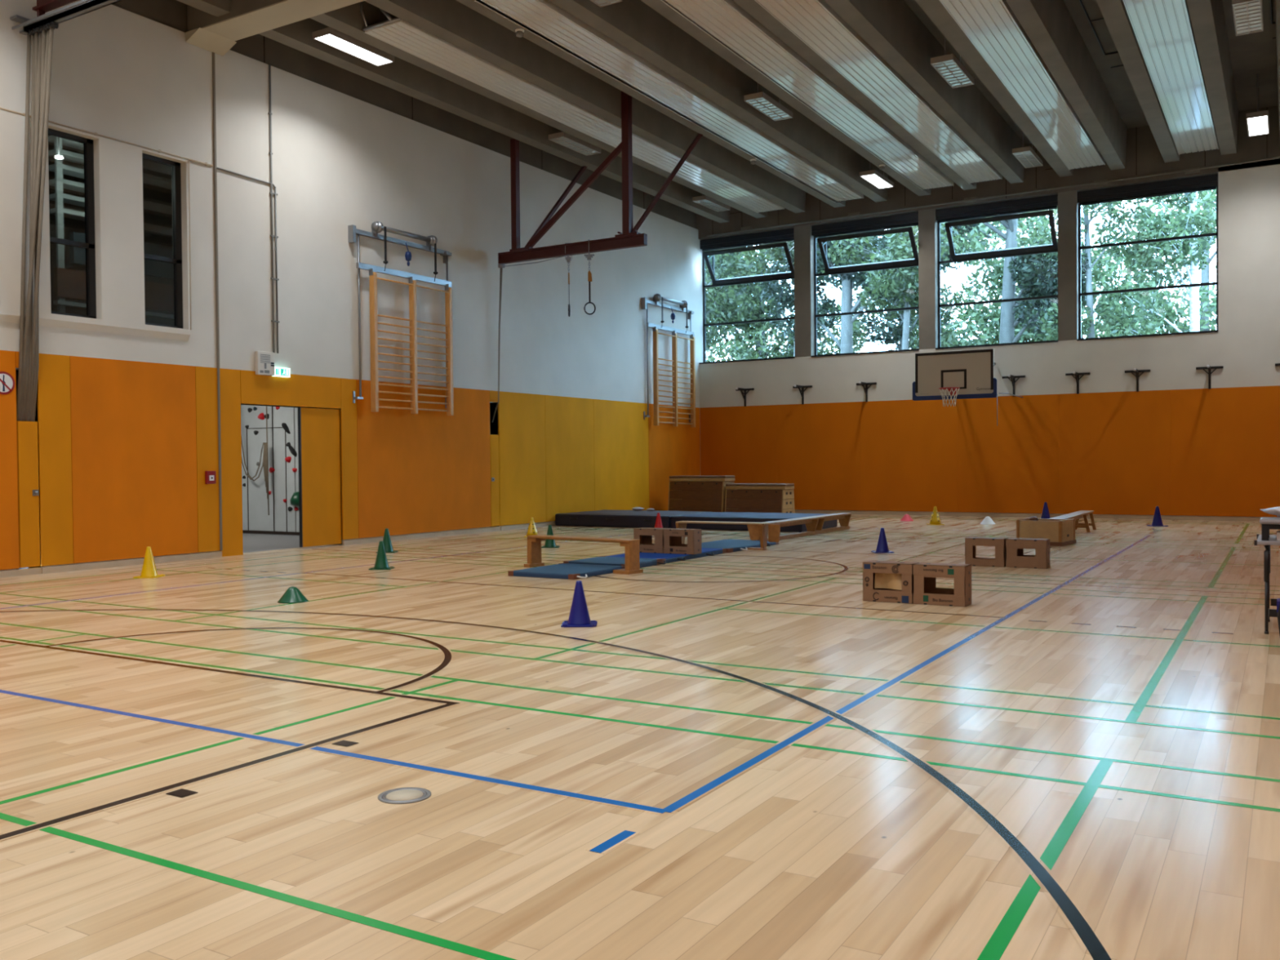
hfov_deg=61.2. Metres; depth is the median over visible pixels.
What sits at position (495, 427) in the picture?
trim
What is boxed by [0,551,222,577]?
baseboard
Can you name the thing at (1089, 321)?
tree
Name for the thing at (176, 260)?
window
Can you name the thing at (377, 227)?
wall bars
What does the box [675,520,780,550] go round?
bench
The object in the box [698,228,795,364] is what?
window
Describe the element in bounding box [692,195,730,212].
ceiling lamp
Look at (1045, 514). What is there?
cone
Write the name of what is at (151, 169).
ceiling
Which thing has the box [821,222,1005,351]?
tree
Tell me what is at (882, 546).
cone
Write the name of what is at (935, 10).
beam
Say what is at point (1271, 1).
conduit
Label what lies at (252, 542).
floor
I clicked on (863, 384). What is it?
wall bracket
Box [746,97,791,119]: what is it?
diffuser
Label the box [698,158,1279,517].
wall
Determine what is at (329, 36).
ceiling lamp
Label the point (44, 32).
rope
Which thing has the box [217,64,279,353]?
vertical conduit
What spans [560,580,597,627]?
cone
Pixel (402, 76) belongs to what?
beam
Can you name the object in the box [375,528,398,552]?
cone
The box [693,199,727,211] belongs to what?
diffuser
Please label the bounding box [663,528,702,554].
cardboard box
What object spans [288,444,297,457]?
hold
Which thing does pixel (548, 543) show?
cone
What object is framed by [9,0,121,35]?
rail
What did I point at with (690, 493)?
box
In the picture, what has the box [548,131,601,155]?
ceiling lamp
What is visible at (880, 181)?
diffuser
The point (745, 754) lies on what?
floor
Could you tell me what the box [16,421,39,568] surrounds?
door
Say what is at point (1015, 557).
cardboard box
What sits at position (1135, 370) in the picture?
wall bracket
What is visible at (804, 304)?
trim
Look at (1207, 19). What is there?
beam
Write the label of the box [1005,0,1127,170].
beam
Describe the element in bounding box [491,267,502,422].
rope
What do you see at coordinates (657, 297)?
wall bars
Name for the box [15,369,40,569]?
trim
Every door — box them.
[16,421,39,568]
[297,407,341,546]
[489,434,499,526]
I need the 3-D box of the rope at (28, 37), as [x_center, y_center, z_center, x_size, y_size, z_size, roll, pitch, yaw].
[-8.133,-3.271,14.255,0.309,5.174,0.102,0,1,2]
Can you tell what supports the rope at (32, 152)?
hanging from the rail
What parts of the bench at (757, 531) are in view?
leg, leg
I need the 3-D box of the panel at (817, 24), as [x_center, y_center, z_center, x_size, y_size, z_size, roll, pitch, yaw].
[4.566,-7.490,19.790,0.780,0.912,14.582,0,1,31]
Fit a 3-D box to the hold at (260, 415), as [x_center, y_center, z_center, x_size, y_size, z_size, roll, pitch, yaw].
[-7.935,-1.329,22.623,0.186,0.152,0.086,0,1,31]
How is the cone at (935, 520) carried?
on the floor at (745, 754)
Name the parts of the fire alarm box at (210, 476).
glass plate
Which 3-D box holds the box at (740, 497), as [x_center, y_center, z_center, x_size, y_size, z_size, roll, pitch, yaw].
[3.015,0.519,27.232,1.640,0.860,0.800,0,1,31]
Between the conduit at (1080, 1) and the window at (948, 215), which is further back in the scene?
the window at (948, 215)
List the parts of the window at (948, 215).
sash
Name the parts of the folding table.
leg, leg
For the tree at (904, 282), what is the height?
9.012 m
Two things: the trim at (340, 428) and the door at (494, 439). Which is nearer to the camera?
the trim at (340, 428)
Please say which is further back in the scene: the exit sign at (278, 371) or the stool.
the exit sign at (278, 371)
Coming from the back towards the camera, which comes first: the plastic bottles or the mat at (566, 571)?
the plastic bottles
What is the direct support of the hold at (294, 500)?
attached to the wall at (283, 482)
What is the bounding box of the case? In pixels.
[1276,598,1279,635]
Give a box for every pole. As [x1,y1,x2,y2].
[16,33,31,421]
[19,28,49,421]
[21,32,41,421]
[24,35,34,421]
[28,26,53,421]
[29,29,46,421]
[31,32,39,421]
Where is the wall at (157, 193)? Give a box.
[48,155,173,325]
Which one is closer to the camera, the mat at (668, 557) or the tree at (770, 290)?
the mat at (668, 557)
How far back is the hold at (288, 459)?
22.21 m
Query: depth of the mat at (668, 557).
15.84 m
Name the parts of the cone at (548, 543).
plate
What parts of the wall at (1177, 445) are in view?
wall panel, wall panel, wall panel, wall panel, wall panel, wall panel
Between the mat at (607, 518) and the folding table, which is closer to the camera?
the folding table
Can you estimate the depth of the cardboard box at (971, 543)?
14.35 m
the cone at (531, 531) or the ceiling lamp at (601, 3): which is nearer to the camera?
the ceiling lamp at (601, 3)
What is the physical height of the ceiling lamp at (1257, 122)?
0.900 m
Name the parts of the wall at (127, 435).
wall panel, wall panel, wall panel, wall panel, wall panel, wall panel, wall panel, wall panel, wall panel, wall panel, wall panel, wall panel, wall panel, wall panel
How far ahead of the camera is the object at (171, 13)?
20.33 m
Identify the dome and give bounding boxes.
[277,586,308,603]
[900,514,913,521]
[980,516,995,524]
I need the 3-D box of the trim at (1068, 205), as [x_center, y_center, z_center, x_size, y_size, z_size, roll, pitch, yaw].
[10.230,-5.077,25.845,0.420,3.520,0.380,0,1,31]
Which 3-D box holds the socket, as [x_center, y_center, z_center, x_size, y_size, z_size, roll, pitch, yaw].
[-1.007,1.352,4.636,0.231,0.005,0.231,0,1,31]
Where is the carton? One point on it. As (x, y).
(1277, 531)
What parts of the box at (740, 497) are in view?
frame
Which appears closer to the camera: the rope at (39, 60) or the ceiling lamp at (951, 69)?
the rope at (39, 60)
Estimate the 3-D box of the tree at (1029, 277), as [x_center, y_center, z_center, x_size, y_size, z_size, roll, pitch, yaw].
[11.776,-7.340,36.881,3.819,9.521,7.234,-1,1,-38]
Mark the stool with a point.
(1267, 523)
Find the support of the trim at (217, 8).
attached to the ceiling at (1251, 55)
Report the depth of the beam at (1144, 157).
25.97 m
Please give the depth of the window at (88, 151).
15.21 m
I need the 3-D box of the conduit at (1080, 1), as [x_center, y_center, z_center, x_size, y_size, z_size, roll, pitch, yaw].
[7.363,-7.906,17.568,0.518,0.036,14.000,0,1,31]
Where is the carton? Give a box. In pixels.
[1276,530,1279,540]
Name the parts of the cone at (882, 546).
plate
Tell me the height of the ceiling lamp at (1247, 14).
0.902 m
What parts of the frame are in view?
post, foot plate, post, foot plate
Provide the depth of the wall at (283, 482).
22.54 m
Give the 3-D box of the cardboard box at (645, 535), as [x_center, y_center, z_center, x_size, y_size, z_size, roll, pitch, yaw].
[0.188,0.906,16.312,0.507,0.362,0.255,0,1,31]
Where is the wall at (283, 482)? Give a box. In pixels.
[240,404,299,535]
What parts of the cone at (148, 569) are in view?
plate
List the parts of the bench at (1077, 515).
leg, rail, leg, leg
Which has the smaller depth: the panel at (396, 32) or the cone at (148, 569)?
the cone at (148, 569)
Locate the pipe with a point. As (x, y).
(1194, 170)
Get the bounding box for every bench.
[524,534,643,574]
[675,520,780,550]
[751,512,851,540]
[1049,510,1096,532]
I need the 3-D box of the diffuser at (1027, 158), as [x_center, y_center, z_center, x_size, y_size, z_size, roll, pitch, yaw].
[8.666,-7.169,24.206,0.336,0.014,1.376,0,1,31]
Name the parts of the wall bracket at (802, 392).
arm, wall plate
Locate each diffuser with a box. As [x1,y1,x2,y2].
[551,137,598,155]
[592,0,619,5]
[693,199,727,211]
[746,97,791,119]
[862,174,892,188]
[932,60,972,87]
[1013,151,1041,167]
[1247,115,1268,135]
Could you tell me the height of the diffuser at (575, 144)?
0.014 m
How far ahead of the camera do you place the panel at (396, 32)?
19.92 m
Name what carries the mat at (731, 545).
on the floor at (745, 754)
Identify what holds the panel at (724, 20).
hanging from the ceiling at (1251, 55)
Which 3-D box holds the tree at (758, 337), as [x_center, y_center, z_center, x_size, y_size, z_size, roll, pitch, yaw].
[5.626,-9.488,52.520,10.730,12.011,6.141,0,1,31]
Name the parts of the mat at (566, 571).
carry handle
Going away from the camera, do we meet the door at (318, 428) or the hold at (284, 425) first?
the door at (318, 428)
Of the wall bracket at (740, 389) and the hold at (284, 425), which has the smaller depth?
the hold at (284, 425)
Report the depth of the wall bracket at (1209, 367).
24.14 m
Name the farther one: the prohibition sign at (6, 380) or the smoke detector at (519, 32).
the smoke detector at (519, 32)
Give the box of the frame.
[497,91,702,268]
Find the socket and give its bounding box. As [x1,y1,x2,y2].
[377,786,431,804]
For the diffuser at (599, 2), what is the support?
attached to the ceiling lamp at (601, 3)
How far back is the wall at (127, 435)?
19.01 m
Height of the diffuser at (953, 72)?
0.014 m
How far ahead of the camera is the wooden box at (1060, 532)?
17.81 m
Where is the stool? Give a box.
[1259,516,1279,540]
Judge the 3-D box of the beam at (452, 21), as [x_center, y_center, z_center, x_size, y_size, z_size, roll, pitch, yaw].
[0.182,-7.495,22.237,0.380,0.900,16.040,0,1,31]
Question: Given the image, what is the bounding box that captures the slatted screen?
[48,135,84,312]
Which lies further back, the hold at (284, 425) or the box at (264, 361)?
the hold at (284, 425)
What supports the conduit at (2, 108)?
attached to the wall at (127, 435)
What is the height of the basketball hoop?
1.750 m
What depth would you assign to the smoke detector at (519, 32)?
16.65 m
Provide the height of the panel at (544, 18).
0.912 m
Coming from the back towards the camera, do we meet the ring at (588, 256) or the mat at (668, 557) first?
the ring at (588, 256)
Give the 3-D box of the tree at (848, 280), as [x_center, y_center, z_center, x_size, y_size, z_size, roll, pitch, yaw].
[7.508,-7.598,39.763,6.570,10.004,4.685,0,1,27]
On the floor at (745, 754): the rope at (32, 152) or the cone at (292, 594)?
the cone at (292, 594)
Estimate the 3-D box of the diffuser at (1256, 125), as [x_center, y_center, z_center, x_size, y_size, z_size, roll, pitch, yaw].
[12.502,-7.167,21.910,0.336,0.014,1.376,0,1,31]
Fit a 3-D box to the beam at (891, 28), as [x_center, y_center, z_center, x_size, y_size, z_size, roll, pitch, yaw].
[5.013,-7.493,19.345,0.380,0.900,16.040,0,1,31]
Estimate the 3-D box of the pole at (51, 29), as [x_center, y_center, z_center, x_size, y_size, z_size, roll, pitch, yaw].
[-7.889,-3.273,14.227,0.824,5.178,0.051,0,1,33]
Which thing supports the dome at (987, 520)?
on the floor at (745, 754)
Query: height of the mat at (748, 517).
0.305 m
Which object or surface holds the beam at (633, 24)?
attached to the ceiling at (1251, 55)
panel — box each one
[53,231,173,319]
[360,1,784,213]
[474,0,863,202]
[660,0,953,190]
[754,0,1002,183]
[939,0,1105,169]
[1122,0,1218,155]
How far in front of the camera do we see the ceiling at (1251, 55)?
20.75 m
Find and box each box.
[204,471,216,484]
[254,351,274,375]
[633,527,668,553]
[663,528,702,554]
[667,475,734,511]
[724,483,795,513]
[862,560,918,604]
[912,562,971,606]
[964,536,1008,567]
[1005,537,1049,568]
[1016,516,1076,546]
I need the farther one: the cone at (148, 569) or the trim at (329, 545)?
the trim at (329, 545)
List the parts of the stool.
lid, frame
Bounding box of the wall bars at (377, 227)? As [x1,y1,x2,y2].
[347,221,453,415]
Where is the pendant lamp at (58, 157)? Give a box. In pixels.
[54,137,62,159]
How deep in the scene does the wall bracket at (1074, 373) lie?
25.56 m
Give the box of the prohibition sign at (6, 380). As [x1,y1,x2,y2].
[0,371,14,394]
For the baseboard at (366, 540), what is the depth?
21.40 m
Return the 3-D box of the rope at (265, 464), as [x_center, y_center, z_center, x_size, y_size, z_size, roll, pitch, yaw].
[-8.084,-0.673,22.572,1.004,2.801,0.073,0,1,31]
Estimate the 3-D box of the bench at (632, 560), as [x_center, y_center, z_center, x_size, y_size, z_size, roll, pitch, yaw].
[-0.778,0.978,14.394,1.840,0.430,0.300,0,1,38]
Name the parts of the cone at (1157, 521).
plate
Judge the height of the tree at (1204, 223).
10.003 m
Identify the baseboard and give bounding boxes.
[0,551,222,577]
[342,521,555,545]
[795,510,1261,521]
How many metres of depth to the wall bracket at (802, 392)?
29.11 m
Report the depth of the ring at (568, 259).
21.77 m
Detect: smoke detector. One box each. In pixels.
[515,28,524,37]
[750,158,756,164]
[879,164,884,169]
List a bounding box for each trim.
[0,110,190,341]
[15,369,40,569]
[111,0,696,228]
[177,0,231,17]
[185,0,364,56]
[212,52,222,551]
[243,544,339,555]
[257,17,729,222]
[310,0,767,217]
[336,428,342,545]
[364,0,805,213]
[489,402,499,527]
[794,224,814,357]
[918,208,937,349]
[1057,190,1078,341]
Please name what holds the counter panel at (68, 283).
on the floor
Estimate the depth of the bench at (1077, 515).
20.80 m
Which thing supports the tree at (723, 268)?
on the ground
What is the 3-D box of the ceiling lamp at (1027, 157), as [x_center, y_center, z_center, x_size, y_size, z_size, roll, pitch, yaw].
[8.662,-7.605,24.199,0.380,0.902,1.420,0,1,31]
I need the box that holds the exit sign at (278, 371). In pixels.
[271,367,290,377]
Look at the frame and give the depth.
21.61 m
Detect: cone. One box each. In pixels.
[133,546,165,577]
[368,541,394,569]
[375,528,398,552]
[524,517,537,537]
[541,524,559,547]
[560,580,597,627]
[654,512,662,528]
[871,527,893,553]
[926,506,944,524]
[1040,502,1050,518]
[1146,506,1168,526]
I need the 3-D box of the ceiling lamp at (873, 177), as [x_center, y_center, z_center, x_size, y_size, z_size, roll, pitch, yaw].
[5.685,-7.607,25.981,0.380,0.900,1.420,0,1,31]
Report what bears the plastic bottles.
on the mat at (607, 518)
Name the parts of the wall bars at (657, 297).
rail, cross rail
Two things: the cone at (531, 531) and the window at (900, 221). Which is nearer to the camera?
the cone at (531, 531)
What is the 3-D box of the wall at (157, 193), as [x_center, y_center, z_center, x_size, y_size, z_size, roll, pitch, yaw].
[-9.450,-3.913,16.588,3.940,3.500,8.100,0,1,31]
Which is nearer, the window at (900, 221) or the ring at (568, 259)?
the ring at (568, 259)
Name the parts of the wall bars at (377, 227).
rail, cross rail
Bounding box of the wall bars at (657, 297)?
[641,293,695,427]
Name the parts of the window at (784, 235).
sash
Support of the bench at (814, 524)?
on the floor at (745, 754)
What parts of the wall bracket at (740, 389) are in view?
arm, wall plate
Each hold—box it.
[257,413,264,419]
[269,466,275,472]
[281,422,290,434]
[284,456,291,462]
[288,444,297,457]
[289,491,298,506]
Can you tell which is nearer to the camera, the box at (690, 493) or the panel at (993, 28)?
the panel at (993, 28)
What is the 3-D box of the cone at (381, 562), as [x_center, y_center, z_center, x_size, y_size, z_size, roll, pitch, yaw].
[-3.529,1.022,14.783,0.300,0.380,0.300,-1,1,0]
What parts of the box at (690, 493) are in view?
frame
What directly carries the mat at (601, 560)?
on the floor at (745, 754)
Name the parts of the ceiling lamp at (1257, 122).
hanger rod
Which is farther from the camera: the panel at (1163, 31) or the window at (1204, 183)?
the window at (1204, 183)
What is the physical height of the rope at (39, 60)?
5.176 m
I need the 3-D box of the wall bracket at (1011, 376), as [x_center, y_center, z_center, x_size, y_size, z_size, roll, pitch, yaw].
[8.963,-2.279,26.126,0.540,0.500,0.557,0,1,31]
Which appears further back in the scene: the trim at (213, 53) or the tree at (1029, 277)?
the tree at (1029, 277)
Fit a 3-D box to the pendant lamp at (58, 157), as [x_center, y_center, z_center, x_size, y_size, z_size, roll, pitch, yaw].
[-8.814,-5.266,16.422,0.110,0.800,0.110,0,1,31]
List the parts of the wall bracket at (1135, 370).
arm, wall plate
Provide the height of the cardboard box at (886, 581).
0.392 m
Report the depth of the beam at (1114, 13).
18.77 m
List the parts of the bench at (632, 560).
leg, rail, leg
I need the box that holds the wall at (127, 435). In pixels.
[0,0,700,570]
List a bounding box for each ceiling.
[48,134,171,182]
[903,0,1277,144]
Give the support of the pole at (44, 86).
hanging from the rail
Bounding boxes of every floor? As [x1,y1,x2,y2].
[0,514,1279,959]
[242,533,328,552]
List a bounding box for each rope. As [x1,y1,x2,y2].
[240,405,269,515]
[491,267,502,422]
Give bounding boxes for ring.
[564,243,572,316]
[583,239,595,315]
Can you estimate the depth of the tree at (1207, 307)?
43.88 m
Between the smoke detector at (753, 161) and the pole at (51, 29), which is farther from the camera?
the smoke detector at (753, 161)
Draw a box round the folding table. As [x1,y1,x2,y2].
[1253,533,1279,634]
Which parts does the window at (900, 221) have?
sash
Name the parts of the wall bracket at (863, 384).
arm, wall plate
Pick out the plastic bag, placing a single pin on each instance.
(1276, 510)
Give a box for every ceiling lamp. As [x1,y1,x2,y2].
[312,26,394,66]
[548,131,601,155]
[590,0,622,7]
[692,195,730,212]
[743,83,793,120]
[859,169,893,188]
[930,36,973,88]
[1012,132,1043,168]
[1231,0,1263,35]
[1246,74,1269,136]
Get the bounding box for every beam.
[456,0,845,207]
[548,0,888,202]
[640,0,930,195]
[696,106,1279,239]
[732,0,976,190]
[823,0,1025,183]
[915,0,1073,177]
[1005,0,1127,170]
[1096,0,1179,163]
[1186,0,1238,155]
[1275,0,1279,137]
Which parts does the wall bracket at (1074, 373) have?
arm, wall plate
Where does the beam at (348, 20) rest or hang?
attached to the ceiling at (1251, 55)
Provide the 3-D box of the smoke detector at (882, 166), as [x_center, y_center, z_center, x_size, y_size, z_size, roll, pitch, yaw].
[5.485,-7.079,24.538,0.140,0.105,0.140,0,1,31]
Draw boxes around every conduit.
[0,106,213,329]
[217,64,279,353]
[1079,0,1124,67]
[1269,0,1275,39]
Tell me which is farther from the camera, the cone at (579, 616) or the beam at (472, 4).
the beam at (472, 4)
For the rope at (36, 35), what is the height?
5.175 m
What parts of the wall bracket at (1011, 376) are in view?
arm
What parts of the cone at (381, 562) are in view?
plate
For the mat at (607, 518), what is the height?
0.304 m
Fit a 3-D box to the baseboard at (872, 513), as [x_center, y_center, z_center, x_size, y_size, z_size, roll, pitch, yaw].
[8.357,0.863,26.869,15.460,0.085,0.050,0,1,31]
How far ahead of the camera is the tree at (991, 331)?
47.33 m
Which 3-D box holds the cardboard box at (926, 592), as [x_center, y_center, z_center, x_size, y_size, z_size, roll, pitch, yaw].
[2.975,1.023,10.659,0.507,0.392,0.255,0,1,31]
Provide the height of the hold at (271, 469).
0.122 m
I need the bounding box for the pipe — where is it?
[706,155,1279,236]
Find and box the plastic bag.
[1260,506,1279,516]
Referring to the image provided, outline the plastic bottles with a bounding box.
[631,506,655,511]
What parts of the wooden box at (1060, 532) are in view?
corner post, corner post, frame, corner post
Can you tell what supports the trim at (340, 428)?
attached to the wall at (127, 435)
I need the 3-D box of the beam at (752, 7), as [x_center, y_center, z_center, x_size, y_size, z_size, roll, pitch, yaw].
[4.047,-7.493,19.923,0.380,0.900,16.040,0,1,31]
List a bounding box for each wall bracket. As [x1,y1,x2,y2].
[735,387,754,406]
[792,384,812,404]
[856,382,876,401]
[1002,374,1025,396]
[1065,371,1089,394]
[1124,368,1150,391]
[1195,364,1223,389]
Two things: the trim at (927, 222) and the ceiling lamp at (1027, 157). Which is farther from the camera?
the trim at (927, 222)
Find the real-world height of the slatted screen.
3.440 m
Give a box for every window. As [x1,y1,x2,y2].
[48,128,96,318]
[142,152,182,328]
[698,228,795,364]
[810,212,919,357]
[935,194,1057,349]
[1076,173,1217,341]
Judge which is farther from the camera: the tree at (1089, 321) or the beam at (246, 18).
the tree at (1089, 321)
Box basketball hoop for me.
[912,348,1022,426]
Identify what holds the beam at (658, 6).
attached to the ceiling at (1251, 55)
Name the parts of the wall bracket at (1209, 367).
arm, wall plate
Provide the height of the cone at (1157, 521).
0.410 m
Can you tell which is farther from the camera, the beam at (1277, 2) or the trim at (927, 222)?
the trim at (927, 222)
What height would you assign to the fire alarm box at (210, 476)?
0.200 m
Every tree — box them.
[705,241,867,359]
[705,243,775,361]
[733,236,878,356]
[767,231,918,353]
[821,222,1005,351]
[827,222,963,349]
[940,211,1162,346]
[941,213,1094,343]
[1014,194,1175,340]
[1093,189,1216,336]
[1096,189,1216,337]
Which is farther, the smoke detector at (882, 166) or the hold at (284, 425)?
the smoke detector at (882, 166)
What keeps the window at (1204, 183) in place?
in the wall at (1177, 445)
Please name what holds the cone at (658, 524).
on the floor at (745, 754)
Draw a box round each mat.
[507,562,625,579]
[555,509,711,528]
[563,555,666,568]
[605,547,726,563]
[670,511,836,532]
[701,538,778,552]
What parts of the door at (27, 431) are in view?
handle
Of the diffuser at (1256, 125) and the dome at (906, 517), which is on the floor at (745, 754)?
the dome at (906, 517)
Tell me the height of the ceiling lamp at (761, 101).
0.902 m
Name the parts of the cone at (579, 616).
plate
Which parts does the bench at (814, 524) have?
leg, rail, leg, leg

